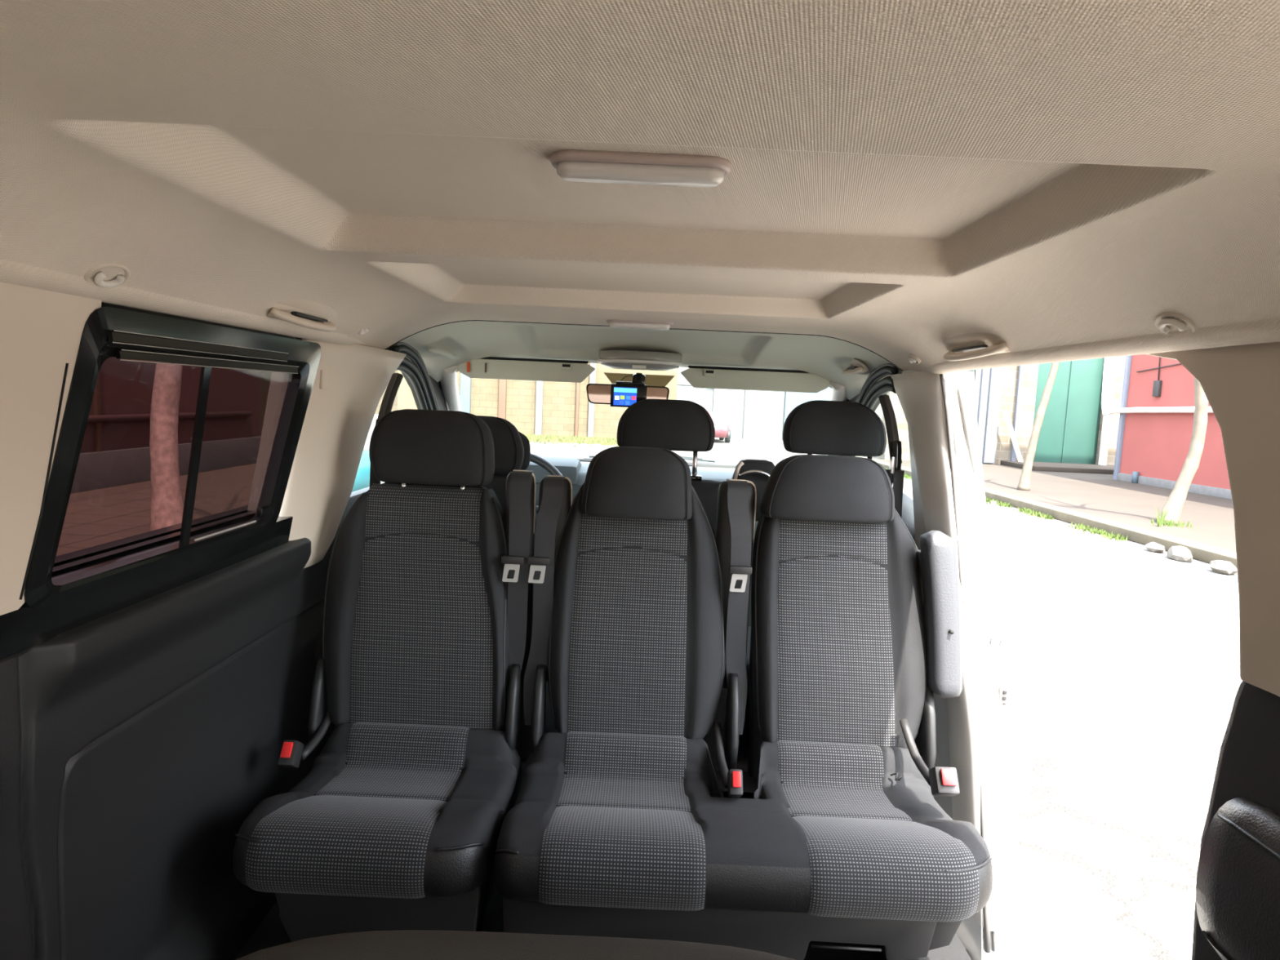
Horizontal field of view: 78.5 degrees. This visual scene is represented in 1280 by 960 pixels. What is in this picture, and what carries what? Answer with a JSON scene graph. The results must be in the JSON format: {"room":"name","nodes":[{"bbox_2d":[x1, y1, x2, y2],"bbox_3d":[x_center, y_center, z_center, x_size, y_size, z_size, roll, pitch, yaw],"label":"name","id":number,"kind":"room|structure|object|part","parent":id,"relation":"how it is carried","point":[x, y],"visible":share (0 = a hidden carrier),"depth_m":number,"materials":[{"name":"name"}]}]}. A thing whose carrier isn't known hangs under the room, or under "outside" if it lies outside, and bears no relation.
{"room":"vehicle interior","nodes":[
{"label":"vehicle interior","id":0,"kind":"room"},
{"bbox_2d":[0,536,335,959],"bbox_3d":[-0.879,0.681,0.636,0.122,0.860,3.120,2,6,0],"label":"wall","id":1,"kind":"structure","parent":0,"point":[137,740],"depth_m":1.39,"materials":[{"name":"black plastic"}]},
{"bbox_2d":[19,363,68,599],"bbox_3d":[-0.771,0.001,1.014,0.060,0.306,0.008,-3,8,-41],"label":"trim","id":2,"kind":"structure","parent":1,"relation":"attached to","point":[67,364],"depth_m":1.01,"materials":[{"name":"black plastic"}]},
{"bbox_2d":[0,281,101,615],"bbox_3d":[-0.777,-0.033,0.793,0.093,0.444,0.578,2,6,0],"label":"trim","id":3,"kind":"structure","parent":1,"relation":"attached to","point":[41,331],"depth_m":0.97,"materials":[{"name":"beige plastic"}]},
{"bbox_2d":[0,515,293,662],"bbox_3d":[-0.863,0.270,0.433,0.100,0.119,2.800,2,6,0],"label":"trim","id":4,"kind":"structure","parent":1,"relation":"attached to","point":[23,629],"depth_m":1.22,"materials":[{"name":"black plastic"}]},
{"bbox_2d":[21,306,320,608],"bbox_3d":[-0.776,-0.067,1.400,0.100,0.409,0.811,2,6,0],"label":"window","id":5,"kind":"structure","parent":1,"relation":"in","point":[178,440],"depth_m":1.27,"materials":[{"name":"black plastic"},{"name":"tinted glass"},{"name":"chrome"}]},
{"bbox_3d":[-0.783,-0.044,1.381,0.044,0.316,0.682,2,6,0],"label":"pane","id":6,"kind":"part","parent":5,"relation":"part of","materials":[{"name":"clear glass"}]},
{"bbox_3d":[-0.724,-0.224,1.337,0.008,0.015,0.530,2,6,0],"label":"slider rail","id":7,"kind":"part","parent":5,"relation":"part of","materials":[{"name":"black"}]},
{"bbox_3d":[-0.729,-0.204,1.378,0.008,0.013,0.567,2,6,0],"label":"slider rail","id":8,"kind":"part","parent":5,"relation":"part of","materials":[{"name":"black metal"}]},
{"bbox_2d":[279,338,406,568],"bbox_3d":[-0.823,-0.085,2.149,0.180,0.560,0.754,2,6,0],"label":"trim","id":9,"kind":"structure","parent":1,"relation":"attached to","point":[351,380],"depth_m":1.97,"materials":[{"name":"beige plastic"}]},
{"bbox_2d":[315,481,384,758],"bbox_3d":[-0.890,0.433,2.963,0.040,0.900,1.700,2,6,0],"label":"trim","id":10,"kind":"structure","parent":1,"relation":"attached to","point":[355,495],"depth_m":2.26,"materials":[{"name":"black plastic"}]},
{"bbox_2d":[391,342,448,410],"bbox_3d":[-0.802,-0.258,2.767,0.116,0.539,1.350,2,6,0],"label":"door frame","id":11,"kind":"structure","parent":1,"relation":"in","point":[428,393],"depth_m":2.75,"materials":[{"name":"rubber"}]},
{"bbox_2d":[101,302,302,340],"bbox_3d":[-0.795,-0.366,1.373,0.060,0.200,1.100,2,6,0],"label":"trim","id":12,"kind":"structure","parent":0,"point":[103,304],"depth_m":1.34,"materials":[{"name":"black plastic"}]},
{"bbox_2d":[369,373,403,488],"bbox_3d":[-0.723,-0.015,2.270,0.070,0.589,0.160,4,6,10],"label":"belt","id":13,"kind":"object","parent":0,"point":[387,403],"visible":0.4,"depth_m":2.25,"materials":[{"name":"grey"}]},
{"bbox_3d":[-0.726,-0.224,2.266,0.033,0.173,0.130,3,6,7],"label":"slot frame","id":14,"kind":"part","parent":13,"relation":"part of","materials":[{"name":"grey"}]},
{"bbox_2d":[440,364,462,411],"bbox_3d":[-0.787,-0.269,3.346,0.086,0.520,0.786,2,6,-8],"label":"trim","id":15,"kind":"structure","parent":0,"point":[449,384],"depth_m":3.10,"materials":[{"name":"white plastic"}]},
{"bbox_3d":[0.010,-0.242,3.380,1.680,0.435,0.665,2,6,0],"label":"window","id":16,"kind":"structure","parent":15,"relation":"attached to","visible":0},
{"bbox_2d":[604,372,675,386],"bbox_3d":[-0.004,-0.376,3.080,0.280,0.078,0.004,2,6,0],"label":"band","id":17,"kind":"object","parent":16,"relation":"attached to","point":[651,380],"visible":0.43,"depth_m":3.08,"materials":[{"name":"brown"}]},
{"bbox_2d":[234,682,971,959],"bbox_3d":[-0.089,1.114,1.220,1.640,0.070,4.200,2,6,0],"label":"floor","id":18,"kind":"structure","parent":0,"point":[271,932],"depth_m":1.76,"materials":[{"name":"black carpet"}]},
{"bbox_2d":[232,408,536,942],"bbox_3d":[-0.541,0.425,1.758,0.521,1.151,0.682,2,6,0],"label":"seat","id":19,"kind":"object","parent":18,"relation":"on","point":[396,823],"visible":0.99,"depth_m":1.91,"materials":[{"name":"black fabric"}]},
{"bbox_3d":[-0.372,0.959,1.728,0.040,0.110,0.420,2,6,0],"label":"floor rail","id":20,"kind":"part","parent":19,"relation":"part of","materials":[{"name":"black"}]},
{"bbox_2d":[476,415,537,759],"bbox_3d":[-0.548,0.343,2.668,0.475,1.128,0.575,2,6,0],"label":"seat","id":21,"kind":"object","parent":18,"relation":"on","point":[512,446],"visible":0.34,"depth_m":2.43,"materials":[{"name":"black fabric"}]},
{"bbox_2d":[235,929,795,959],"bbox_3d":[-0.106,0.827,0.447,0.780,0.657,0.840,2,6,0],"label":"table","id":22,"kind":"object","parent":18,"relation":"on","point":[402,944],"visible":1,"depth_m":0.79,"materials":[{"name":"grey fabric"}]},
{"bbox_2d":[493,446,993,959],"bbox_3d":[0.246,0.493,1.764,1.071,1.082,0.688,2,6,0],"label":"seat","id":23,"kind":"object","parent":18,"relation":"on","point":[620,824],"visible":1,"depth_m":1.90,"materials":[{"name":"black fabric"}]},
{"bbox_3d":[0.537,0.999,1.728,0.045,0.110,0.420,2,6,0],"label":"floor rail","id":24,"kind":"part","parent":23,"relation":"part of","materials":[{"name":"black metal"}]},
{"bbox_3d":[0.735,0.329,1.915,0.107,0.405,0.113,2,6,0],"label":"armrest","id":25,"kind":"part","parent":23,"relation":"part of","materials":[{"name":"grey leather"}]},
{"bbox_2d":[617,399,915,778],"bbox_3d":[0.370,0.339,2.634,1.050,1.223,0.595,2,6,0],"label":"seats","id":26,"kind":"object","parent":18,"relation":"on","point":[817,427],"visible":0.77,"depth_m":2.39,"materials":[{"name":"black fabric"}]},
{"bbox_3d":[0.170,-0.045,2.430,0.015,0.130,0.019,2,6,0],"label":"headrest post","id":27,"kind":"part","parent":26,"relation":"part of","materials":[{"name":"silver metal"}]},
{"bbox_3d":[0.080,0.450,2.466,0.480,0.912,0.145,2,6,0],"label":"backrest","id":28,"kind":"part","parent":26,"relation":"part of","materials":[{"name":"black fabric"}]},
{"bbox_2d":[746,626,751,706],"bbox_3d":[0.332,0.640,2.738,0.980,0.160,0.450,2,6,0],"label":"belt","id":29,"kind":"object","parent":26,"relation":"on","point":[748,627],"depth_m":2.54,"materials":[{"name":"black fabric"}]},
{"bbox_3d":[0.614,0.476,2.423,0.550,0.915,0.150,2,6,0],"label":"backrest","id":30,"kind":"part","parent":26,"relation":"part of","materials":[{"name":"grey fabric"}]},
{"bbox_2d":[0,0,1279,372],"bbox_3d":[0.011,-0.249,0.688,1.631,0.198,3.420,2,6,0],"label":"ceiling","id":31,"kind":"structure","parent":0,"point":[904,178],"depth_m":0.79,"materials":[{"name":"fabric"}]},
{"bbox_2d":[84,263,130,288],"bbox_3d":[-0.692,-0.267,1.016,0.040,0.036,0.078,2,6,0],"label":"coat hook","id":32,"kind":"object","parent":31,"relation":"attached to","point":[120,279],"visible":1,"depth_m":1.01,"materials":[{"name":"beige plastic"}]},
{"bbox_2d":[0,258,366,346],"bbox_3d":[-0.763,-0.300,1.004,0.178,0.294,4.053,2,6,-1],"label":"trim","id":33,"kind":"structure","parent":31,"relation":"attached to","point":[12,273],"depth_m":1.14,"materials":[{"name":"plastic"}]},
{"bbox_2d":[266,299,337,331],"bbox_3d":[-0.674,-0.335,1.577,0.076,0.064,0.358,2,6,0],"label":"handle","id":34,"kind":"object","parent":31,"relation":"attached to","point":[321,324],"visible":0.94,"depth_m":1.54,"materials":[{"name":"beige plastic"}]},
{"bbox_2d":[358,327,369,335],"bbox_3d":[-0.685,-0.372,1.930,0.034,0.031,0.065,2,6,0],"label":"coat hook","id":35,"kind":"object","parent":31,"relation":"attached to","point":[362,331],"visible":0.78,"depth_m":1.94,"materials":[{"name":"beige plastic"}]},
{"bbox_2d":[606,319,673,329],"bbox_3d":[-0.001,-0.442,2.222,0.189,0.025,0.060,2,6,0],"label":"recessed light","id":36,"kind":"object","parent":31,"relation":"in","point":[632,324],"visible":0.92,"depth_m":2.20,"materials":[{"name":"beige plastic"}]},
{"bbox_3d":[-0.001,-0.448,2.221,0.189,0.012,0.060,2,6,0],"label":"lamp frame","id":37,"kind":"part","parent":36,"relation":"part of","materials":[{"name":"beige plastic"}]},
{"bbox_2d":[550,149,731,187],"bbox_3d":[0.001,-0.360,0.913,0.209,0.025,0.056,2,6,0],"label":"recessed light","id":38,"kind":"object","parent":31,"relation":"in","point":[574,166],"visible":1,"depth_m":0.89,"materials":[{"name":"beige plastic"}]},
{"bbox_2d":[385,320,903,399],"bbox_3d":[0.017,-0.408,2.715,1.644,0.225,0.636,2,6,0],"label":"trim","id":39,"kind":"structure","parent":31,"relation":"attached to","point":[826,357],"depth_m":2.76,"materials":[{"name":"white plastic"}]},
{"bbox_2d":[427,347,459,359],"bbox_3d":[-0.672,-0.434,2.693,0.040,0.028,0.202,3,6,6],"label":"handle","id":40,"kind":"object","parent":39,"relation":"attached to","point":[446,353],"visible":1,"depth_m":2.66,"materials":[{"name":"white plastic"}]},
{"bbox_2d":[457,356,595,382],"bbox_3d":[-0.436,-0.419,2.969,0.533,0.083,0.041,2,6,0],"label":"sun visor","id":41,"kind":"object","parent":39,"relation":"attached to","point":[488,367],"visible":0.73,"depth_m":2.97,"materials":[{"name":"white plastic"}]},
{"bbox_3d":[-0.434,-0.456,2.971,0.475,0.010,0.010,2,6,0],"label":"pivot rod","id":42,"kind":"part","parent":41,"relation":"part of","materials":[{"name":"black"}]},
{"bbox_2d":[597,350,683,370],"bbox_3d":[0.001,-0.443,2.920,0.320,0.063,0.210,2,6,0],"label":"console","id":43,"kind":"object","parent":39,"relation":"attached to","point":[615,359],"visible":1,"depth_m":2.84,"materials":[{"name":"grey plastic"}]},
{"bbox_2d":[586,373,669,404],"bbox_3d":[-0.045,-0.343,2.953,0.310,0.122,0.058,2,6,0],"label":"mirror","id":44,"kind":"object","parent":43,"relation":"attached to","point":[597,393],"visible":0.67,"depth_m":2.93,"materials":[{"name":"black mirror"}]},
{"bbox_2d":[609,381,647,407],"bbox_3d":[-0.042,-0.318,2.916,0.135,0.094,0.016,2,6,0],"label":"dash cam","id":45,"kind":"object","parent":44,"relation":"attached to","point":[623,393],"visible":0.93,"depth_m":2.91,"materials":[{"name":"black plastic"}]},
{"bbox_3d":[-0.004,-0.370,2.943,0.028,0.062,0.036,2,6,0],"label":"stem","id":46,"kind":"part","parent":44,"relation":"part of","materials":[{"name":"black plastic"}]},
{"bbox_2d":[632,364,646,368],"bbox_3d":[-0.003,-0.409,2.835,0.050,0.012,0.010,2,6,0],"label":"switch","id":47,"kind":"object","parent":43,"relation":"attached to","point":[637,366],"depth_m":2.83,"materials":[{"name":"white plastic"}]},
{"bbox_2d":[680,365,831,392],"bbox_3d":[0.443,-0.381,2.969,0.578,0.083,0.041,2,6,0],"label":"sun visor","id":48,"kind":"object","parent":39,"relation":"attached to","point":[699,376],"visible":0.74,"depth_m":2.97,"materials":[{"name":"white"}]},
{"bbox_3d":[0.443,-0.418,2.971,0.520,0.010,0.010,2,6,0],"label":"pivot rod","id":49,"kind":"part","parent":48,"relation":"part of","materials":[{"name":"black"}]},
{"bbox_2d":[841,358,868,375],"bbox_3d":[0.732,-0.389,2.681,0.076,0.064,0.246,2,6,0],"label":"handle","id":50,"kind":"object","parent":39,"relation":"attached to","point":[859,367],"visible":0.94,"depth_m":2.62,"materials":[{"name":"beige plastic"}]},
{"bbox_2d":[907,353,921,364],"bbox_3d":[0.727,-0.320,2.075,0.030,0.027,0.056,2,6,0],"label":"coat hook","id":51,"kind":"object","parent":31,"relation":"attached to","point":[913,358],"visible":1,"depth_m":2.06,"materials":[{"name":"beige plastic"}]},
{"bbox_2d":[943,333,1010,360],"bbox_3d":[0.701,-0.282,1.642,0.076,0.064,0.370,2,6,0],"label":"handle","id":52,"kind":"object","parent":31,"relation":"attached to","point":[984,350],"visible":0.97,"depth_m":1.61,"materials":[{"name":"beige plastic"}]},
{"bbox_2d":[1154,313,1195,335],"bbox_3d":[0.712,-0.208,1.041,0.038,0.034,0.073,2,6,0],"label":"coat hook","id":53,"kind":"object","parent":31,"relation":"attached to","point":[1162,326],"visible":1,"depth_m":1.03,"materials":[{"name":"beige plastic"}]},
{"bbox_2d":[525,457,758,682],"bbox_3d":[-0.018,0.389,3.470,1.680,0.970,0.614,2,6,0],"label":"dashboard","id":54,"kind":"object","parent":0,"point":[574,469],"visible":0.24,"depth_m":3.18,"materials":[{"name":"grey plastic"}]},
{"bbox_2d":[529,453,562,512],"bbox_3d":[-0.506,0.105,2.990,0.502,0.431,0.240,2,6,0],"label":"steering wheel","id":55,"kind":"object","parent":54,"relation":"attached to","point":[535,459],"visible":0.06,"depth_m":3.02,"materials":[{"name":"black plastic"}]},
{"bbox_2d":[530,452,777,468],"bbox_3d":[0.001,-0.046,3.896,1.600,0.120,0.260,2,6,0],"label":"trim","id":56,"kind":"structure","parent":54,"relation":"attached to","point":[718,464],"depth_m":3.82,"materials":[{"name":"black plastic"}]},
{"bbox_2d":[589,453,715,462],"bbox_3d":[0.059,-0.114,3.804,0.610,0.036,0.020,2,6,0],"label":"wiper","id":57,"kind":"object","parent":56,"relation":"on","point":[683,457],"visible":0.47,"depth_m":3.80,"materials":[{"name":"black rubber"}]},
{"bbox_3d":[0.044,-0.118,3.808,0.521,0.031,0.012,2,6,0],"label":"arm","id":58,"kind":"part","parent":57,"relation":"part of","materials":[{"name":"black rubber"}]},
{"bbox_2d":[823,381,847,455],"bbox_3d":[0.806,-0.199,3.346,0.086,0.520,0.786,3,6,8],"label":"trim","id":59,"kind":"structure","parent":0,"point":[838,392],"depth_m":3.00,"materials":[{"name":"white plastic"}]},
{"bbox_2d":[529,437,1242,959],"bbox_3d":[1.992,0.148,18.100,90.000,0.300,110.000,2,6,0],"label":"road","id":60,"kind":"structure","parent":0,"point":[1121,659],"depth_m":4.63,"materials":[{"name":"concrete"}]},
{"bbox_2d":[351,413,383,492],"bbox_3d":[-4.391,-0.367,12.546,1.620,1.300,4.040,2,6,0],"label":"parked car","id":61,"kind":"object","parent":60,"relation":"on","point":[362,477],"visible":0.03,"depth_m":10.81,"materials":[{"name":"teal paint"}]},
{"bbox_2d":[374,369,398,413],"bbox_3d":[-9.266,-3.390,22.813,0.400,4.800,13.000,2,6,0],"label":"wall","id":62,"kind":"structure","parent":60,"relation":"on","point":[394,407],"depth_m":28.88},
{"bbox_2d":[397,362,678,438],"bbox_3d":[-6.425,-4.304,32.961,16.000,4.800,0.600,2,6,0],"label":"building","id":63,"kind":"structure","parent":60,"relation":"on","point":[547,408],"depth_m":32.94,"materials":[{"name":"brown"}]},
{"bbox_3d":[-7.275,-4.321,32.762,0.420,4.800,0.200,2,6,0],"label":"post","id":64,"kind":"part","parent":63,"relation":"part of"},
{"bbox_3d":[-5.727,-4.253,32.762,0.300,4.800,0.200,2,6,0],"label":"post","id":65,"kind":"part","parent":63,"relation":"part of","materials":[{"name":"brown"}]},
{"bbox_3d":[-4.178,-4.185,32.762,0.280,4.800,0.200,2,6,0],"label":"post","id":66,"kind":"part","parent":63,"relation":"part of","materials":[{"name":"white paint"}]},
{"bbox_3d":[-2.580,-4.116,32.763,0.120,4.800,0.200,2,6,0],"label":"post","id":67,"kind":"part","parent":63,"relation":"part of","materials":[{"name":"brown"}]},
{"bbox_3d":[-1.980,-4.090,32.763,0.240,4.800,0.200,2,6,0],"label":"post","id":68,"kind":"part","parent":63,"relation":"part of","materials":[{"name":"white paint"}]},
{"bbox_2d":[523,433,618,447],"bbox_3d":[-3.493,-1.544,29.855,10.196,0.200,4.798,2,6,0],"label":"grass strip","id":69,"kind":"object","parent":60,"relation":"on","point":[557,439],"visible":0.41,"depth_m":30.37,"materials":[{"name":"yellow"}]},
{"bbox_2d":[707,411,730,443],"bbox_3d":[3.105,-2.506,36.421,1.900,1.350,4.000,2,6,0],"label":"parked car","id":70,"kind":"object","parent":60,"relation":"on","point":[722,426],"visible":0.46,"depth_m":34.88,"materials":[{"name":"red metal"}]},
{"bbox_2d":[676,367,882,440],"bbox_3d":[8.395,-4.476,39.992,14.800,5.000,0.650,2,6,0],"label":"building","id":71,"kind":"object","parent":60,"relation":"on","point":[760,415],"visible":0.22,"depth_m":39.83,"materials":[{"name":"stone"}]},
{"bbox_2d":[879,355,1125,474],"bbox_3d":[13.655,-3.375,24.577,11.000,6.400,2.900,2,6,0],"label":"building","id":72,"kind":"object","parent":60,"relation":"on","point":[1075,436],"visible":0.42,"depth_m":25.58,"materials":[{"name":"white paint"}]},
{"bbox_3d":[11.080,-2.867,25.394,0.100,4.600,0.120,2,6,0],"label":"shutter frame","id":73,"kind":"part","parent":72,"relation":"part of","materials":[{"name":"grey paint"}]},
{"bbox_3d":[11.250,-2.168,25.524,0.900,3.300,0.060,2,6,0],"label":"plaster panel","id":74,"kind":"part","parent":72,"relation":"part of","materials":[{"name":"white paint"}]},
{"bbox_3d":[11.480,-2.849,25.394,0.340,4.600,0.120,2,6,0],"label":"shutter frame","id":75,"kind":"part","parent":72,"relation":"part of","materials":[{"name":"grey paint"}]},
{"bbox_3d":[12.279,-2.814,25.394,0.120,4.600,0.120,2,6,0],"label":"shutter frame","id":76,"kind":"part","parent":72,"relation":"part of","materials":[{"name":"grey paint"}]},
{"bbox_3d":[15.207,-2.688,25.414,0.160,4.600,0.200,2,6,0],"label":"gate post","id":77,"kind":"part","parent":72,"relation":"part of","materials":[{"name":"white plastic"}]},
{"bbox_2d":[884,468,1127,540],"bbox_3d":[7.008,0.204,17.782,0.464,0.090,12.609,2,6,0],"label":"weeds","id":78,"kind":"object","parent":60,"relation":"on","point":[1024,510],"visible":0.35,"depth_m":13.56,"materials":[{"name":"green plant"}]},
{"bbox_2d":[856,456,1237,568],"bbox_3d":[7.396,0.664,13.104,0.360,0.160,30.000,2,6,0],"label":"kerb","id":79,"kind":"object","parent":60,"relation":"on","point":[1201,552],"visible":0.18,"depth_m":12.03,"materials":[{"name":"concrete"}]},
{"bbox_2d":[1143,542,1165,552],"bbox_3d":[7.010,0.925,10.652,0.201,0.138,0.319,2,6,0],"label":"rubble stone","id":80,"kind":"object","parent":60,"relation":"on","point":[1153,547],"visible":0.98,"depth_m":10.59,"materials":[{"name":"white stone"}]},
{"bbox_2d":[1166,545,1192,562],"bbox_3d":[6.966,0.956,10.122,0.265,0.220,0.390,6,7,31],"label":"rubble stone","id":81,"kind":"object","parent":60,"relation":"on","point":[1182,553],"visible":0.96,"depth_m":10.02,"materials":[{"name":"white stone"}]},
{"bbox_2d":[1208,560,1237,574],"bbox_3d":[6.937,1.048,9.333,0.255,0.178,0.320,2,6,0],"label":"rubble stone","id":82,"kind":"object","parent":60,"relation":"on","point":[1224,567],"visible":0.94,"depth_m":9.25,"materials":[{"name":"white stone"}]},
{"bbox_2d":[890,369,1022,959],"bbox_3d":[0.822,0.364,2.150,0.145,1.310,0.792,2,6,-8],"label":"trim","id":83,"kind":"structure","parent":0,"point":[980,735],"depth_m":1.95,"materials":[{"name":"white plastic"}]},
{"bbox_2d":[878,394,904,517],"bbox_3d":[0.720,0.042,2.328,0.070,0.589,0.165,1,6,-10],"label":"belt","id":84,"kind":"object","parent":83,"relation":"hanging from","point":[895,473],"visible":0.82,"depth_m":2.27,"materials":[{"name":"grey"}]},
{"bbox_3d":[0.742,-0.151,2.322,0.032,0.203,0.140,2,6,-7],"label":"slot frame","id":85,"kind":"part","parent":84,"relation":"part of","materials":[{"name":"grey"}]},
{"bbox_3d":[0.882,0.543,1.906,0.022,0.085,0.010,2,6,0],"label":"striker plate","id":86,"kind":"part","parent":83,"relation":"part of","materials":[{"name":"grey metal"}]},
{"bbox_2d":[863,456,1235,552],"bbox_3d":[12.375,0.784,14.100,9.600,0.150,32.000,2,6,0],"label":"sidewalk","id":87,"kind":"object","parent":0,"point":[1211,518],"depth_m":15.92,"materials":[{"name":"beige concrete"}]},
{"bbox_2d":[1016,361,1059,490],"bbox_3d":[9.121,-2.650,16.878,2.007,5.876,1.747,2,6,0],"label":"street tree","id":88,"kind":"object","parent":87,"relation":"on","point":[1024,484],"visible":0.35,"depth_m":16.99,"materials":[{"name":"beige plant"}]},
{"bbox_2d":[1101,354,1231,499],"bbox_3d":[14.987,-3.532,12.905,4.357,9.000,17.421,2,6,0],"label":"house","id":89,"kind":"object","parent":87,"relation":"on","point":[1157,410],"visible":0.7,"depth_m":19.68,"materials":[{"name":"paint"}]},
{"bbox_2d":[1151,507,1192,528],"bbox_3d":[8.268,0.552,12.307,0.636,0.320,0.503,2,6,0],"label":"tuft","id":90,"kind":"object","parent":87,"relation":"on","point":[1159,522],"visible":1,"depth_m":12.15,"materials":[{"name":"green plant"}]},
{"bbox_2d":[1155,377,1208,524],"bbox_3d":[8.696,-2.075,12.214,2.007,5.708,1.747,2,6,0],"label":"street tree","id":91,"kind":"object","parent":87,"relation":"on","point":[1175,501],"visible":0.37,"depth_m":12.38,"materials":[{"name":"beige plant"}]},
{"bbox_2d":[1146,342,1279,697],"bbox_3d":[0.799,0.040,0.840,0.080,0.480,0.830,2,6,0],"label":"wall","id":92,"kind":"structure","parent":0,"point":[1240,384],"depth_m":0.97,"materials":[{"name":"beige plastic"}]},
{"bbox_2d":[922,317,1279,373],"bbox_3d":[0.786,-0.232,1.004,0.178,0.294,4.053,3,6,1],"label":"trim","id":93,"kind":"structure","parent":92,"relation":"attached to","point":[1266,331],"depth_m":1.15,"materials":[{"name":"plastic"}]},
{"bbox_2d":[1191,680,1279,959],"bbox_3d":[0.783,0.811,0.084,0.085,0.938,2.009,2,6,0],"label":"trim","id":94,"kind":"structure","parent":92,"relation":"attached to","point":[1248,767],"depth_m":0.98,"materials":[{"name":"black plastic"}]},
{"bbox_2d":[1195,797,1279,959],"bbox_3d":[0.739,0.550,0.440,0.076,0.229,1.200,2,6,0],"label":"seat","id":95,"kind":"object","parent":92,"relation":"attached to","point":[1237,884],"visible":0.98,"depth_m":0.93,"materials":[{"name":"grey leather"}]},
{"bbox_3d":[0.853,0.506,2.993,0.040,0.900,1.550,2,6,0],"label":"trim","id":96,"kind":"structure","parent":0,"visible":0},
{"bbox_2d":[827,363,973,456],"bbox_3d":[0.820,-0.187,2.767,0.116,0.539,1.350,2,6,0],"label":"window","id":97,"kind":"structure","parent":96,"relation":"attached to","point":[873,388],"depth_m":2.59,"materials":[{"name":"rubber"}]}
]}

